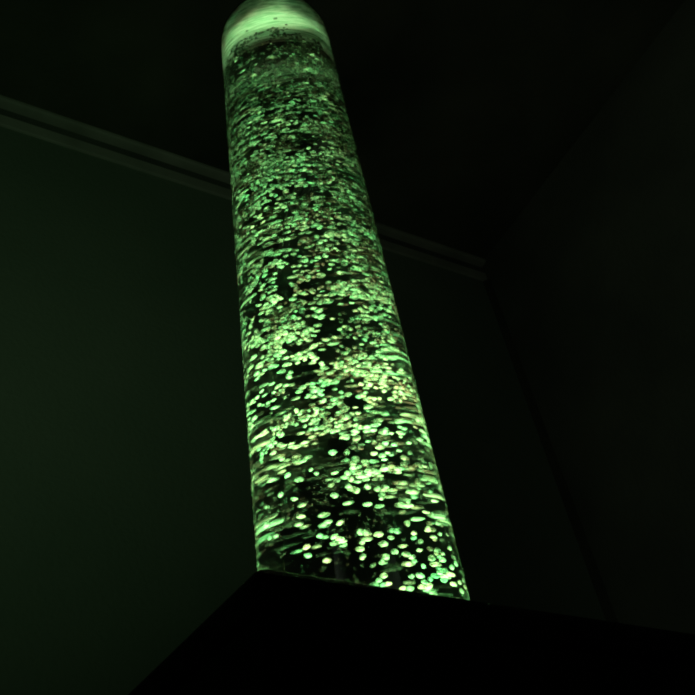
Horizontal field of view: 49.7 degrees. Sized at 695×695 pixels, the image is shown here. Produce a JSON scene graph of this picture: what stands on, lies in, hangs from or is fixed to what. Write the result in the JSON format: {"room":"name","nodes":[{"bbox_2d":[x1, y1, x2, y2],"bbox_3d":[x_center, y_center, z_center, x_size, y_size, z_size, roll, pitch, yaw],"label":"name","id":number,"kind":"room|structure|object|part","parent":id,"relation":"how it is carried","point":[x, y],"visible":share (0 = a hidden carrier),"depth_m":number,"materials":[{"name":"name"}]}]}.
{"room":"sensory room","nodes":[
{"label":"sensory room","id":0,"kind":"room"},
{"bbox_2d":[0,126,605,694],"bbox_3d":[-1.134,0.149,1.359,4.200,2.383,0.080,14,-45,-27],"label":"wall","id":1,"kind":"structure","parent":0,"point":[127,520],"depth_m":1.88,"materials":[{"name":"green paint"}]},
{"bbox_2d":[0,95,485,267],"bbox_3d":[-1.275,-0.785,2.073,4.200,0.018,0.034,14,-45,-27],"label":"trim","id":2,"kind":"structure","parent":1,"relation":"attached to","point":[6,103],"depth_m":2.41,"materials":[{"name":"paint"}]},
{"bbox_2d":[0,108,486,280],"bbox_3d":[-1.271,-0.725,2.038,4.200,0.049,0.008,14,-45,-27],"label":"trim","id":3,"kind":"structure","parent":1,"relation":"attached to","point":[6,122],"depth_m":2.37,"materials":[{"name":"paint"}]},
{"bbox_2d":[483,279,617,622],"bbox_3d":[0.709,0.602,2.233,0.022,2.281,0.022,11,-44,-24],"label":"trim","id":4,"kind":"structure","parent":1,"relation":"attached to","point":[605,603],"depth_m":2.42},
{"bbox_2d":[0,0,684,258],"bbox_3d":[-0.443,-2.055,0.797,4.445,0.060,3.992,14,-45,-27],"label":"ceiling","id":5,"kind":"structure","parent":0,"point":[459,112],"depth_m":2.32,"materials":[{"name":"paint"}]},
{"bbox_2d":[482,0,694,633],"bbox_3d":[1.588,-0.672,0.982,0.080,2.383,4.000,11,-44,-24],"label":"wall","id":6,"kind":"structure","parent":0,"point":[593,281],"depth_m":2.27,"materials":[{"name":"paint"}]},
{"bbox_3d":[-0.097,-0.197,-0.752,5.538,0.060,5.832,-11,-39,0],"label":"floor","id":7,"kind":"structure","parent":0,"visible":0},
{"bbox_2d":[128,569,694,694],"bbox_3d":[0.148,0.582,0.640,0.849,0.450,0.618,20,-48,-31],"label":"plinth","id":8,"kind":"object","parent":7,"relation":"on","point":[279,632],"visible":1,"depth_m":0.42,"materials":[{"name":"black plastic"}]},
{"bbox_2d":[221,0,469,599],"bbox_3d":[-0.043,-0.107,0.796,0.160,0.850,0.160,3,-41,-16],"label":"tube","id":9,"kind":"object","parent":8,"relation":"on","point":[346,484],"visible":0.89,"depth_m":0.63,"materials":[{"name":"clear plastic"}]},
{"bbox_3d":[0.148,0.582,0.641,0.849,0.392,0.618,20,-48,-31],"label":"panel","id":10,"kind":"part","parent":8,"relation":"part of","materials":[{"name":"black plastic"}]}
]}

